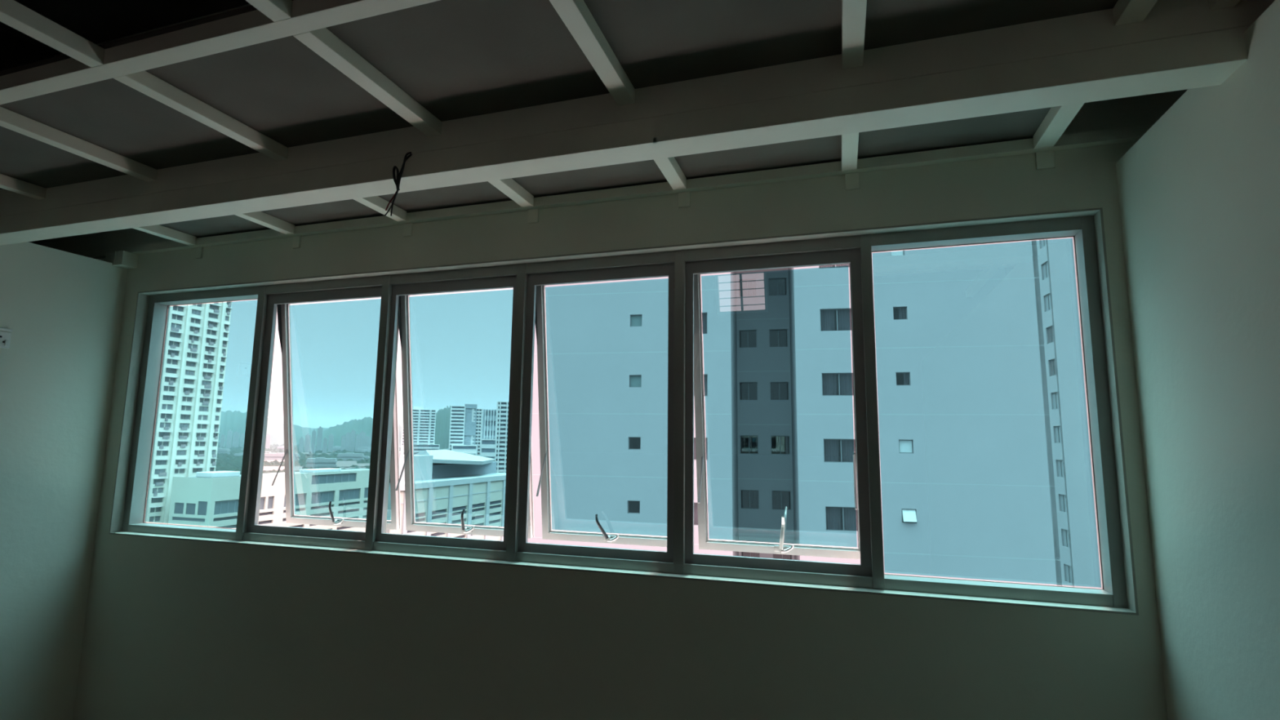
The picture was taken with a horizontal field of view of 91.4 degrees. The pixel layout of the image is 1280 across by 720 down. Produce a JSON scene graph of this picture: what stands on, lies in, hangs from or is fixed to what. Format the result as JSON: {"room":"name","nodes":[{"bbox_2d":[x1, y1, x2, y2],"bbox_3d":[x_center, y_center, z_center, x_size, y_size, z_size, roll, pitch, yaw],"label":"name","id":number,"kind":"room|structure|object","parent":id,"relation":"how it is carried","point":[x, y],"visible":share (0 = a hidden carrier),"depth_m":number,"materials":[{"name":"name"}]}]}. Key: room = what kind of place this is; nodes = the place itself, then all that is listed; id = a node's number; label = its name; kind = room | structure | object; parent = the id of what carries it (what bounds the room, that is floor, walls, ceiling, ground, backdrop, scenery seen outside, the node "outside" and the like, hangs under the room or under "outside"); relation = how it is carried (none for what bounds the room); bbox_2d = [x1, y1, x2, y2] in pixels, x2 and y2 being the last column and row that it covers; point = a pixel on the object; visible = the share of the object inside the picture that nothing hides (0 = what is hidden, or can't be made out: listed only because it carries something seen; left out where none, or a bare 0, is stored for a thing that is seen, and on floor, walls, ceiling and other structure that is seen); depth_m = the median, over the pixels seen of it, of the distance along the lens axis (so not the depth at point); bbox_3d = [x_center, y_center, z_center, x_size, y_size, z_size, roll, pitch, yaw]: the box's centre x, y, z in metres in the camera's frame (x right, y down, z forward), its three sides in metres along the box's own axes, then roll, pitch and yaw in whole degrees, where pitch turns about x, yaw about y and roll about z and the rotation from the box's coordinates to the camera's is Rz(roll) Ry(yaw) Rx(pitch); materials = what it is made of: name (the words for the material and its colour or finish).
{"room":"empty room","nodes":[
{"label":"empty room","id":0,"kind":"room"},
{"bbox_2d":[0,28,54,189],"bbox_3d":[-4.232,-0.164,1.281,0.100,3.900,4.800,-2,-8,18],"label":"ceiling","id":1,"kind":"structure","parent":0,"point":[15,51],"depth_m":3.52,"materials":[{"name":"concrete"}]},
{"bbox_2d":[0,241,128,719],"bbox_3d":[-3.447,0.377,0.903,0.100,2.345,4.700,-2,-8,18],"label":"wall","id":2,"kind":"structure","parent":0,"point":[63,310],"depth_m":2.91,"materials":[{"name":"beige paint"}]},
{"bbox_2d":[0,327,12,348],"bbox_3d":[-2.827,-0.103,2.711,0.018,0.088,0.154,-2,-8,18],"label":"wall socket","id":3,"kind":"object","parent":2,"relation":"attached to","point":[5,337],"visible":1,"depth_m":2.76,"materials":[{"name":"white plastic"}]},
{"bbox_2d":[4,339,9,346],"bbox_3d":[-2.804,-0.075,2.763,0.007,0.026,0.014,-2,-8,18],"label":"rocker switch","id":4,"kind":"object","parent":3,"relation":"attached to","point":[6,342],"depth_m":2.76,"materials":[{"name":"white plastic"}]},
{"bbox_2d":[0,0,1275,245],"bbox_3d":[-0.779,-0.663,2.036,5.161,0.200,0.104,-2,-8,18],"label":"beam","id":5,"kind":"structure","parent":2,"relation":"attached to","point":[1180,45],"depth_m":1.68,"materials":[{"name":"beige paint"}]},
{"bbox_2d":[0,173,46,199],"bbox_3d":[-2.477,-0.700,2.266,0.042,0.042,0.512,-2,-8,18],"label":"joist","id":6,"kind":"object","parent":5,"relation":"attached to","point":[8,183],"visible":1,"depth_m":2.43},
{"bbox_2d":[0,106,157,182],"bbox_3d":[-1.890,-0.718,2.080,0.045,0.042,0.512,-2,-8,18],"label":"joist","id":7,"kind":"object","parent":5,"relation":"attached to","point":[11,120],"visible":1,"depth_m":2.07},
{"bbox_2d":[132,224,196,245],"bbox_3d":[-2.292,-0.621,2.843,0.042,0.042,0.523,-2,-8,18],"label":"joist","id":8,"kind":"object","parent":5,"relation":"attached to","point":[158,230],"visible":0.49,"depth_m":2.97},
{"bbox_2d":[113,71,288,160],"bbox_3d":[-1.299,-0.736,1.893,0.045,0.042,0.512,-2,-8,18],"label":"joist","id":9,"kind":"object","parent":5,"relation":"attached to","point":[143,82],"visible":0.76,"depth_m":1.85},
{"bbox_2d":[235,211,294,234],"bbox_3d":[-1.704,-0.639,2.657,0.045,0.042,0.523,-2,-8,18],"label":"joist","id":10,"kind":"object","parent":5,"relation":"attached to","point":[261,218],"visible":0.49,"depth_m":2.78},
{"bbox_2d":[293,27,441,136],"bbox_3d":[-0.718,-0.753,1.708,0.050,0.042,0.512,-2,-8,18],"label":"joist","id":11,"kind":"object","parent":5,"relation":"attached to","point":[322,42],"visible":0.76,"depth_m":1.66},
{"bbox_2d":[353,195,406,222],"bbox_3d":[-1.114,-0.657,2.470,0.045,0.042,0.523,-2,-8,18],"label":"joist","id":12,"kind":"object","parent":5,"relation":"attached to","point":[376,203],"visible":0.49,"depth_m":2.58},
{"bbox_2d":[384,151,412,216],"bbox_3d":[-0.755,-0.549,1.941,0.076,0.214,0.022,0,-8,2],"label":"electrical wires","id":13,"kind":"object","parent":5,"relation":"hanging from","point":[397,180],"visible":1,"depth_m":1.94,"materials":[{"name":"black plastic"}]},
{"bbox_2d":[488,177,533,207],"bbox_3d":[-0.533,-0.675,2.286,0.050,0.042,0.523,-2,-8,18],"label":"joist","id":14,"kind":"object","parent":5,"relation":"attached to","point":[510,188],"visible":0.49,"depth_m":2.40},
{"bbox_2d":[549,0,635,106],"bbox_3d":[-0.115,-0.772,1.517,0.050,0.042,0.512,-2,-8,18],"label":"joist","id":15,"kind":"object","parent":5,"relation":"attached to","point":[575,15],"visible":1,"depth_m":1.52,"materials":[{"name":"white wood"}]},
{"bbox_2d":[653,156,686,190],"bbox_3d":[0.070,-0.693,2.095,0.050,0.042,0.523,-2,-8,18],"label":"joist","id":16,"kind":"object","parent":5,"relation":"attached to","point":[669,167],"visible":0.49,"depth_m":2.21,"materials":[{"name":"white wood"}]},
{"bbox_2d":[841,132,858,170],"bbox_3d":[0.644,-0.711,1.913,0.050,0.042,0.523,-2,-8,18],"label":"joist","id":17,"kind":"object","parent":5,"relation":"attached to","point":[850,142],"visible":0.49,"depth_m":2.02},
{"bbox_2d":[841,0,866,69],"bbox_3d":[0.459,-0.789,1.336,0.050,0.042,0.512,-2,-8,18],"label":"joist","id":18,"kind":"object","parent":5,"relation":"attached to","point":[853,11],"visible":1,"depth_m":1.44,"materials":[{"name":"grey paint"}]},
{"bbox_2d":[1033,102,1084,148],"bbox_3d":[1.202,-0.728,1.736,0.055,0.042,0.523,-2,-8,18],"label":"joist","id":19,"kind":"object","parent":5,"relation":"attached to","point":[1058,118],"visible":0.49,"depth_m":1.85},
{"bbox_2d":[1112,0,1157,26],"bbox_3d":[1.017,-0.806,1.159,0.055,0.042,0.512,-2,-8,18],"label":"joist","id":20,"kind":"object","parent":5,"relation":"attached to","point":[1124,11],"visible":1,"depth_m":1.36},
{"bbox_2d":[1208,0,1239,10],"bbox_3d":[1.067,-0.859,0.759,0.045,0.042,1.249,-2,-8,18],"label":"joist","id":21,"kind":"object","parent":5,"relation":"attached to","point":[1213,4],"visible":1,"depth_m":1.33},
{"bbox_2d":[0,0,249,55],"bbox_3d":[-1.292,-2.292,0.582,6.250,0.200,4.915,-2,-8,18],"label":"roof slab","id":22,"kind":"structure","parent":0,"point":[97,21],"depth_m":3.33,"materials":[{"name":"concrete"}]},
{"bbox_2d":[0,0,1118,237],"bbox_3d":[-0.640,-0.747,1.996,3.660,0.018,1.198,-2,-8,18],"label":"ceiling","id":23,"kind":"structure","parent":0,"point":[457,59],"depth_m":1.73,"materials":[{"name":"grey paint"}]},
{"bbox_2d":[0,0,439,104],"bbox_3d":[-0.955,-0.785,1.491,5.061,0.044,0.050,-2,-8,18],"label":"cross beam","id":24,"kind":"structure","parent":23,"relation":"attached to","point":[254,27],"depth_m":1.52,"materials":[{"name":"beige paint"}]},
{"bbox_2d":[0,0,105,66],"bbox_3d":[-1.919,-0.998,-0.038,0.045,0.042,3.477,-2,-8,18],"label":"joist","id":25,"kind":"object","parent":24,"relation":"attached to","point":[13,14],"visible":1,"depth_m":1.49,"materials":[{"name":"grey paint"}]},
{"bbox_2d":[245,0,292,22],"bbox_3d":[-1.338,-1.016,-0.222,0.050,0.042,3.477,-2,-8,18],"label":"joist","id":26,"kind":"object","parent":24,"relation":"attached to","point":[275,10],"visible":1,"depth_m":1.39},
{"bbox_2d":[27,4,1187,719],"bbox_3d":[-0.588,0.049,2.579,6.050,3.900,0.115,-2,-8,18],"label":"wall","id":27,"kind":"structure","parent":0,"point":[175,629],"depth_m":2.30,"materials":[{"name":"beige paint"}]},
{"bbox_2d":[104,250,138,269],"bbox_3d":[-2.681,-0.515,3.224,0.130,0.073,0.078,-2,-8,18],"label":"bracket","id":28,"kind":"object","parent":27,"relation":"attached to","point":[122,259],"visible":0.82,"depth_m":3.20,"materials":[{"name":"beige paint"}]},
{"bbox_2d":[83,124,1153,258],"bbox_3d":[-0.649,-0.601,2.607,4.861,0.094,0.034,-2,-8,18],"label":"beam","id":29,"kind":"structure","parent":27,"relation":"attached to","point":[1045,157],"depth_m":2.32,"materials":[{"name":"beige paint"}]},
{"bbox_2d":[109,207,1138,615],"bbox_3d":[-0.572,0.193,2.522,4.218,1.212,0.057,-2,-8,18],"label":"trim","id":30,"kind":"structure","parent":27,"relation":"attached to","point":[139,331],"depth_m":2.23,"materials":[{"name":"aluminium"}]},
{"bbox_2d":[121,215,1128,608],"bbox_3d":[-0.531,0.210,2.651,4.206,1.200,0.233,-2,-8,18],"label":"window","id":31,"kind":"structure","parent":27,"relation":"in","point":[683,268],"depth_m":2.43,"materials":[{"name":"metal"}]},
{"bbox_2d":[702,313,706,333],"bbox_3d":[2.536,-1.735,30.407,1.470,1.010,0.092,-1,-8,11],"label":"window","id":32,"kind":"structure","parent":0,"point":[704,316],"depth_m":30.28,"materials":[{"name":"glass"}]},
{"bbox_2d":[778,330,786,346],"bbox_3d":[8.158,-1.232,35.670,0.450,0.900,0.054,-1,-8,11],"label":"window","id":33,"kind":"structure","parent":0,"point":[782,334],"depth_m":35.67,"materials":[{"name":"grey glass"}]},
{"bbox_2d":[1115,0,1279,719],"bbox_3d":[0.804,0.247,-0.444,0.100,2.345,4.700,-2,-8,18],"label":"wall","id":34,"kind":"structure","parent":0,"point":[1199,191],"depth_m":1.47,"materials":[{"name":"beige paint"}]},
{"label":"outside","id":35,"kind":"structure","parent":0,"visible":0},
{"bbox_2d":[527,240,1062,586],"bbox_3d":[6.945,20.407,33.422,23.830,61.400,14.162,-1,-8,11],"label":"apartment building","id":36,"kind":"structure","parent":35,"point":[968,491],"depth_m":28.64,"materials":[{"name":"paint"}]},
{"bbox_2d":[693,502,697,524],"bbox_3d":[2.435,7.186,29.226,1.470,1.010,0.092,-1,-8,11],"label":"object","id":37,"kind":"object","parent":36,"relation":"hanging from","point":[695,506],"depth_m":29.17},
{"bbox_2d":[693,438,706,459],"bbox_3d":[2.469,4.212,29.620,1.470,1.010,0.092,-1,-8,11],"label":"window","id":38,"kind":"structure","parent":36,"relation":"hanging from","point":[695,450],"depth_m":29.55,"materials":[{"name":"grey glass"}]},
{"bbox_2d":[693,375,706,395],"bbox_3d":[2.502,1.238,30.014,1.470,1.010,0.092,-1,-8,11],"label":"window","id":39,"kind":"structure","parent":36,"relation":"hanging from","point":[704,376],"depth_m":29.88,"materials":[{"name":"grey glass"}]},
{"bbox_2d":[740,382,748,399],"bbox_3d":[5.967,1.774,35.708,0.430,0.900,0.054,-1,-8,11],"label":"window","id":40,"kind":"structure","parent":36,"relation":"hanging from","point":[744,386],"depth_m":35.71,"materials":[{"name":"grey glass"}]},
{"bbox_2d":[747,280,755,296],"bbox_3d":[6.510,-4.171,36.399,0.440,0.900,0.054,-1,-8,11],"label":"window","id":41,"kind":"structure","parent":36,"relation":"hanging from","point":[751,284],"depth_m":36.40,"materials":[{"name":"grey glass"}]},
{"bbox_2d":[749,435,757,452],"bbox_3d":[6.409,4.741,35.219,0.440,0.900,0.054,-1,-8,11],"label":"curtain","id":42,"kind":"object","parent":36,"relation":"hanging from","point":[753,439],"depth_m":35.22,"materials":[{"name":"grey fabric"}]},
{"bbox_2d":[750,490,758,506],"bbox_3d":[6.375,7.715,34.826,0.440,0.900,0.054,-1,-8,11],"label":"curtain","id":43,"kind":"object","parent":36,"relation":"hanging from","point":[753,494],"depth_m":34.82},
{"bbox_2d":[751,552,759,557],"bbox_3d":[6.340,10.867,34.408,0.440,0.900,0.054,-1,-8,11],"label":"curtain","id":44,"kind":"object","parent":36,"relation":"hanging from","point":[753,554],"depth_m":34.42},
{"bbox_2d":[770,382,778,399],"bbox_3d":[7.639,1.749,35.373,0.440,0.900,0.054,-1,-8,11],"label":"window","id":45,"kind":"structure","parent":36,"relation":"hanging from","point":[774,386],"depth_m":35.37,"materials":[{"name":"grey glass"}]},
{"bbox_2d":[771,436,779,452],"bbox_3d":[7.605,4.723,34.980,0.440,0.900,0.054,-1,-8,11],"label":"curtain","id":46,"kind":"object","parent":36,"relation":"hanging from","point":[775,440],"depth_m":34.98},
{"bbox_2d":[772,491,781,506],"bbox_3d":[7.572,7.697,34.586,0.440,0.900,0.054,-1,-8,11],"label":"curtain","id":47,"kind":"object","parent":36,"relation":"hanging from","point":[775,495],"depth_m":34.58,"materials":[{"name":"grey fabric"}]},
{"bbox_2d":[777,280,786,295],"bbox_3d":[8.191,-4.196,36.062,0.450,0.900,0.054,-1,-8,11],"label":"window","id":48,"kind":"structure","parent":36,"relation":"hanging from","point":[781,283],"depth_m":36.06,"materials":[{"name":"glass"}]},
{"bbox_2d":[782,554,791,559],"bbox_3d":[8.021,10.841,34.071,0.450,0.900,0.054,-1,-8,11],"label":"window","id":49,"kind":"structure","parent":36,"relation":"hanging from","point":[784,556],"depth_m":34.07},
{"bbox_2d":[819,263,849,268],"bbox_3d":[9.207,-4.800,29.469,1.470,1.010,0.092,-1,-8,11],"label":"window","id":50,"kind":"structure","parent":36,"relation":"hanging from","point":[845,265],"depth_m":29.38,"materials":[{"name":"grey glass"}]},
{"bbox_2d":[820,309,851,330],"bbox_3d":[9.173,-1.837,29.077,1.470,1.010,0.092,-1,-8,11],"label":"window","id":51,"kind":"structure","parent":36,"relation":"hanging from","point":[827,316],"depth_m":29.07,"materials":[{"name":"grey glass"}]},
{"bbox_2d":[822,373,853,395],"bbox_3d":[9.139,1.137,28.683,1.470,1.010,0.092,-1,-8,11],"label":"window","id":52,"kind":"structure","parent":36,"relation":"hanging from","point":[828,380],"depth_m":28.69,"materials":[{"name":"grey glass"}]},
{"bbox_2d":[824,440,855,462],"bbox_3d":[9.106,4.111,28.290,1.470,1.010,0.092,-1,-8,11],"label":"curtain","id":53,"kind":"object","parent":36,"relation":"hanging from","point":[831,446],"depth_m":28.30,"materials":[{"name":"grey fabric"}]},
{"bbox_2d":[826,506,857,530],"bbox_3d":[9.072,7.085,27.896,1.470,1.010,0.092,-1,-8,11],"label":"window","id":54,"kind":"structure","parent":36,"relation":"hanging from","point":[833,513],"depth_m":27.89,"materials":[{"name":"grey glass"}]},
{"bbox_2d":[898,307,905,319],"bbox_3d":[11.983,-2.103,28.539,0.280,0.560,0.054,-1,-8,11],"label":"curtain","id":55,"kind":"object","parent":36,"relation":"hanging from","point":[901,310],"depth_m":28.54,"materials":[{"name":"grey fabric"}]},
{"bbox_2d":[902,373,908,385],"bbox_3d":[11.989,0.870,28.137,0.200,0.560,0.054,-1,-8,11],"label":"curtain","id":56,"kind":"object","parent":36,"relation":"hanging from","point":[905,375],"depth_m":28.13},
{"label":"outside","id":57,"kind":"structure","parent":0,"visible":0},
{"bbox_2d":[386,482,391,533],"bbox_3d":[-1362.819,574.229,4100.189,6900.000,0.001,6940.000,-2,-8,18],"label":"ground","id":58,"kind":"structure","parent":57,"point":[388,511],"depth_m":430.38,"materials":[{"name":"grey concrete"}]},
{"bbox_2d":[146,301,232,524],"bbox_3d":[-164.286,19.122,212.080,22.750,107.000,29.405,-2,-8,18],"label":"residential tower","id":59,"kind":"structure","parent":58,"relation":"on","point":[191,397],"depth_m":212.17,"materials":[{"name":"white paint"}]},
{"bbox_2d":[219,434,225,448],"bbox_3d":[-1271.313,255.111,1899.737,10.000,57.240,7.000,4,-8,-22],"label":"apartment slab","id":60,"kind":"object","parent":58,"relation":"on","point":[223,437],"visible":0.74,"depth_m":1897.98,"materials":[{"name":"grey"}]},
{"bbox_2d":[217,448,230,454],"bbox_3d":[-906.342,201.543,1341.564,41.509,25.132,13.841,1,-8,-2],"label":"block","id":61,"kind":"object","parent":58,"relation":"on","point":[220,451],"visible":0.3,"depth_m":1336.70,"materials":[{"name":"grey concrete"}]},
{"bbox_2d":[231,431,239,447],"bbox_3d":[-1243.018,252.589,1918.662,16.000,67.840,7.000,4,-8,-22],"label":"apartment slab","id":62,"kind":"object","parent":58,"relation":"on","point":[235,443],"visible":0.71,"depth_m":1917.07,"materials":[{"name":"grey concrete"}]},
{"bbox_2d":[233,453,243,456],"bbox_3d":[-781.005,190.908,1223.464,26.514,18.031,10.977,5,-9,-30],"label":"block","id":63,"kind":"object","parent":58,"relation":"on","point":[234,454],"visible":0.22,"depth_m":1217.23,"materials":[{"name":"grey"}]},
{"bbox_2d":[239,432,244,447],"bbox_3d":[-1271.565,264.963,1994.379,11.000,62.540,7.000,4,-8,-22],"label":"apartment slab","id":64,"kind":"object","parent":58,"relation":"on","point":[242,436],"visible":0.57,"depth_m":1992.46,"materials":[{"name":"grey concrete"}]},
{"bbox_2d":[265,433,271,448],"bbox_3d":[-1212.039,270.402,2030.388,15.000,62.540,7.000,4,-8,-22],"label":"apartment slab","id":65,"kind":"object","parent":58,"relation":"on","point":[268,436],"visible":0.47,"depth_m":2028.79,"materials":[{"name":"grey concrete"}]},
{"bbox_2d":[168,467,369,531],"bbox_3d":[-129.058,58.351,232.604,17.000,35.400,80.400,-2,-8,18],"label":"commercial building","id":66,"kind":"structure","parent":58,"relation":"on","point":[206,499],"depth_m":215.25,"materials":[{"name":"grey concrete"}]},
{"bbox_2d":[217,410,328,445],"bbox_3d":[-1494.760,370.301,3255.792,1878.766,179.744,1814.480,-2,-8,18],"label":"hills","id":67,"kind":"structure","parent":58,"relation":"on","point":[236,420],"depth_m":2826.34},
{"bbox_2d":[264,459,284,462],"bbox_3d":[-571.806,161.523,966.116,54.178,13.436,20.026,5,-9,-31],"label":"house","id":68,"kind":"structure","parent":58,"relation":"on","point":[268,460],"depth_m":967.26,"materials":[{"name":"grey concrete"}]},
{"bbox_2d":[265,452,300,460],"bbox_3d":[-586.289,163.962,1024.425,48.379,23.579,10.114,2,-8,-10],"label":"block","id":69,"kind":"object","parent":58,"relation":"on","point":[278,455],"visible":0.43,"depth_m":1019.39,"materials":[{"name":"grey concrete"}]},
{"bbox_2d":[262,466,304,471],"bbox_3d":[-423.485,130.969,726.537,55.815,14.462,20.281,3,-8,-15],"label":"house","id":70,"kind":"structure","parent":58,"relation":"on","point":[269,468],"depth_m":723.74,"materials":[{"name":"grey concrete"}]},
{"bbox_2d":[298,436,304,452],"bbox_3d":[-828.544,213.937,1526.659,9.000,50.880,6.000,4,-8,-22],"label":"apartment slab","id":71,"kind":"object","parent":58,"relation":"on","point":[301,440],"visible":0.67,"depth_m":1525.07,"materials":[{"name":"grey"}]},
{"bbox_2d":[304,433,311,452],"bbox_3d":[-859.186,220.103,1612.209,12.000,60.420,6.000,4,-8,-22],"label":"apartment slab","id":72,"kind":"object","parent":58,"relation":"on","point":[307,445],"visible":0.78,"depth_m":1610.40,"materials":[{"name":"grey"}]},
{"bbox_2d":[215,443,400,482],"bbox_3d":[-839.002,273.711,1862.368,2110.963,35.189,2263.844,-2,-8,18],"label":"canopy","id":73,"kind":"object","parent":58,"relation":"on","point":[236,462],"visible":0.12,"depth_m":1013.68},
{"bbox_2d":[310,429,316,453],"bbox_3d":[-805.751,206.304,1539.752,9.000,69.960,6.000,4,-8,-22],"label":"apartment slab","id":74,"kind":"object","parent":58,"relation":"on","point":[314,433],"visible":0.81,"depth_m":1537.78,"materials":[{"name":"grey"}]},
{"bbox_2d":[315,426,323,451],"bbox_3d":[-835.134,212.542,1625.738,12.000,79.500,6.000,4,-8,-22],"label":"apartment slab","id":75,"kind":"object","parent":58,"relation":"on","point":[319,439],"visible":0.85,"depth_m":1624.22,"materials":[{"name":"grey concrete"}]},
{"bbox_2d":[305,457,337,468],"bbox_3d":[-411.975,137.478,807.129,35.252,22.964,12.344,4,-8,-21],"label":"block","id":76,"kind":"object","parent":58,"relation":"on","point":[317,462],"visible":0.63,"depth_m":802.87,"materials":[{"name":"grey concrete"}]},
{"bbox_2d":[322,437,327,453],"bbox_3d":[-782.998,217.542,1550.010,9.000,50.880,6.000,4,-8,-22],"label":"apartment slab","id":77,"kind":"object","parent":58,"relation":"on","point":[325,440],"visible":0.79,"depth_m":1548.33,"materials":[{"name":"grey"}]},
{"bbox_2d":[327,433,333,452],"bbox_3d":[-811.116,223.850,1636.413,12.000,60.420,6.000,4,-8,-22],"label":"apartment slab","id":78,"kind":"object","parent":58,"relation":"on","point":[331,440],"visible":0.83,"depth_m":1634.56,"materials":[{"name":"grey"}]},
{"bbox_2d":[333,446,341,450],"bbox_3d":[-886.089,266.610,1827.188,45.844,24.032,13.836,1,-8,-2],"label":"block","id":79,"kind":"object","parent":58,"relation":"on","point":[335,448],"visible":0.2,"depth_m":1821.70,"materials":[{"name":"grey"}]},
{"bbox_2d":[340,435,345,451],"bbox_3d":[-810.681,233.672,1702.496,9.000,58.300,6.000,4,-8,-22],"label":"apartment slab","id":80,"kind":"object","parent":58,"relation":"on","point":[343,437],"visible":0.76,"depth_m":1700.92,"materials":[{"name":"grey"}]},
{"bbox_2d":[336,460,356,463],"bbox_3d":[-452.185,160.818,952.098,34.990,13.836,18.713,5,-9,-31],"label":"house","id":81,"kind":"structure","parent":58,"relation":"on","point":[346,461],"depth_m":951.57,"materials":[{"name":"grey concrete"}]},
{"bbox_2d":[344,431,351,450],"bbox_3d":[-825.074,237.115,1762.045,14.000,66.780,6.000,4,-8,-22],"label":"apartment slab","id":82,"kind":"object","parent":58,"relation":"on","point":[348,436],"visible":0.73,"depth_m":1760.06,"materials":[{"name":"grey"}]},
{"bbox_2d":[337,452,364,461],"bbox_3d":[-488.046,168.467,1052.601,40.459,24.244,12.150,2,-8,-13],"label":"block","id":83,"kind":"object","parent":58,"relation":"on","point":[344,456],"visible":0.51,"depth_m":1048.42,"materials":[{"name":"grey concrete"}]},
{"bbox_2d":[335,463,369,467],"bbox_3d":[-408.208,152.090,878.279,54.976,12.753,19.201,5,-9,-30],"label":"house","id":84,"kind":"structure","parent":58,"relation":"on","point":[346,465],"depth_m":875.45,"materials":[{"name":"grey concrete"}]},
{"bbox_2d":[303,416,402,447],"bbox_3d":[-1129.877,301.877,2556.211,688.150,139.977,689.961,-2,-8,18],"label":"hills","id":85,"kind":"structure","parent":58,"relation":"on","point":[365,424],"depth_m":2412.19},
{"bbox_2d":[350,429,355,452],"bbox_3d":[-838.750,240.598,1821.837,12.000,75.260,6.000,4,-8,-22],"label":"apartment slab","id":86,"kind":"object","parent":58,"relation":"on","point":[353,433],"visible":0.73,"depth_m":1819.93,"materials":[{"name":"grey"}]},
{"bbox_2d":[340,466,366,469],"bbox_3d":[-360.507,140.568,782.939,30.477,11.643,15.050,5,-9,-28],"label":"house","id":87,"kind":"structure","parent":58,"relation":"on","point":[353,467],"depth_m":783.98,"materials":[{"name":"grey concrete"}]},
{"bbox_2d":[355,433,359,450],"bbox_3d":[-778.125,233.897,1717.569,10.000,62.540,6.000,4,-8,-22],"label":"apartment slab","id":88,"kind":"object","parent":58,"relation":"on","point":[357,437],"visible":0.65,"depth_m":1716.35,"materials":[{"name":"grey"}]},
{"bbox_2d":[355,446,371,452],"bbox_3d":[-718.114,241.072,1632.526,43.882,27.340,12.023,4,-8,-27],"label":"block","id":89,"kind":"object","parent":58,"relation":"on","point":[358,449],"visible":0.29,"depth_m":1625.41,"materials":[{"name":"grey concrete"}]},
{"bbox_2d":[359,448,370,452],"bbox_3d":[-683.196,235.774,1569.456,40.170,22.074,13.791,1,-8,-4],"label":"block","id":90,"kind":"object","parent":58,"relation":"on","point":[365,450],"visible":0.25,"depth_m":1563.52,"materials":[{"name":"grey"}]},
{"bbox_2d":[364,435,369,447],"bbox_3d":[-804.062,251.422,1836.021,13.000,58.300,6.000,4,-8,-22],"label":"apartment slab","id":91,"kind":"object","parent":58,"relation":"on","point":[366,440],"visible":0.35,"depth_m":1835.10,"materials":[{"name":"grey"}]},
{"bbox_2d":[368,431,372,447],"bbox_3d":[-745.294,234.043,1732.031,11.000,66.780,6.000,4,-8,-22],"label":"apartment slab","id":92,"kind":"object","parent":58,"relation":"on","point":[371,434],"visible":0.27,"depth_m":1729.82,"materials":[{"name":"grey"}]},
{"bbox_2d":[400,406,435,455],"bbox_3d":[-236.377,90.792,664.401,33.000,82.000,22.600,3,-8,-18],"label":"office tower","id":93,"kind":"structure","parent":58,"relation":"on","point":[424,420],"depth_m":658.49,"materials":[{"name":"grey concrete"}]},
{"bbox_2d":[402,444,439,455],"bbox_3d":[-228.718,109.207,650.443,36.000,42.000,14.000,3,-8,-18],"label":"podium","id":94,"kind":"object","parent":58,"relation":"on","point":[418,448],"visible":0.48,"depth_m":647.02,"materials":[{"name":"grey concrete"}]},
{"bbox_2d":[434,405,450,449],"bbox_3d":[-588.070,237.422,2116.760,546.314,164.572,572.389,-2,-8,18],"label":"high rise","id":95,"kind":"structure","parent":58,"relation":"on","point":[442,416],"depth_m":1944.65,"materials":[{"name":"concrete"}]},
{"bbox_2d":[389,449,506,540],"bbox_3d":[-73.049,52.813,215.323,34.500,43.100,76.500,-2,-8,18],"label":"building","id":96,"kind":"structure","parent":58,"relation":"on","point":[447,482],"depth_m":208.83,"materials":[{"name":"pale painted concrete"},{"name":"dark window glass"}]},
{"bbox_2d":[448,405,465,450],"bbox_3d":[-169.474,81.849,575.887,13.000,78.000,14.000,3,-8,-15],"label":"high rise","id":97,"kind":"structure","parent":58,"relation":"on","point":[456,436],"depth_m":572.25,"materials":[{"name":"grey concrete"}]},
{"bbox_2d":[451,444,477,452],"bbox_3d":[-159.164,97.988,561.658,22.000,42.500,16.000,3,-8,-18],"label":"podium","id":98,"kind":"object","parent":58,"relation":"on","point":[460,448],"visible":0.16,"depth_m":556.95,"materials":[{"name":"grey concrete"}]},
{"bbox_2d":[462,452,476,455],"bbox_3d":[-153.890,98.373,541.254,22.000,36.500,12.000,3,-8,-18],"label":"block","id":99,"kind":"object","parent":58,"relation":"on","point":[471,453],"visible":0.12,"depth_m":540.08,"materials":[{"name":"grey concrete"}]},
{"bbox_2d":[463,404,477,444],"bbox_3d":[-158.760,81.452,579.597,11.000,80.000,14.000,3,-8,-15],"label":"high rise","id":100,"kind":"structure","parent":58,"relation":"on","point":[469,426],"depth_m":575.89,"materials":[{"name":"grey concrete"}]},
{"bbox_2d":[470,408,483,456],"bbox_3d":[-152.824,83.768,581.344,10.000,76.000,14.600,3,-8,-15],"label":"high rise","id":101,"kind":"structure","parent":58,"relation":"on","point":[479,411],"depth_m":577.72,"materials":[{"name":"grey concrete"}]},
{"bbox_2d":[481,439,495,458],"bbox_3d":[-208.081,132.897,854.320,24.000,49.000,16.000,3,-8,-18],"label":"podium","id":102,"kind":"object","parent":58,"relation":"on","point":[488,446],"visible":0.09,"depth_m":848.62,"materials":[{"name":"grey concrete"}]},
{"bbox_2d":[482,408,496,439],"bbox_3d":[-211.331,114.921,875.025,19.000,90.000,16.600,3,-8,-18],"label":"glass tower","id":103,"kind":"structure","parent":58,"relation":"on","point":[489,422],"depth_m":870.87,"materials":[{"name":"grey"}]},
{"bbox_2d":[494,401,508,472],"bbox_3d":[-100.278,69.284,465.533,15.000,75.500,14.600,2,-8,-11],"label":"tower","id":104,"kind":"structure","parent":58,"relation":"on","point":[502,411],"depth_m":460.15,"materials":[{"name":"grey concrete"}]},
{"bbox_2d":[1036,237,1102,588],"bbox_3d":[49.922,15.700,61.251,22.500,79.000,20.400,-1,-8,11],"label":"apartment wing","id":105,"kind":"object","parent":58,"relation":"on","point":[1080,565],"visible":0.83,"depth_m":55.09,"materials":[{"name":"paint"}]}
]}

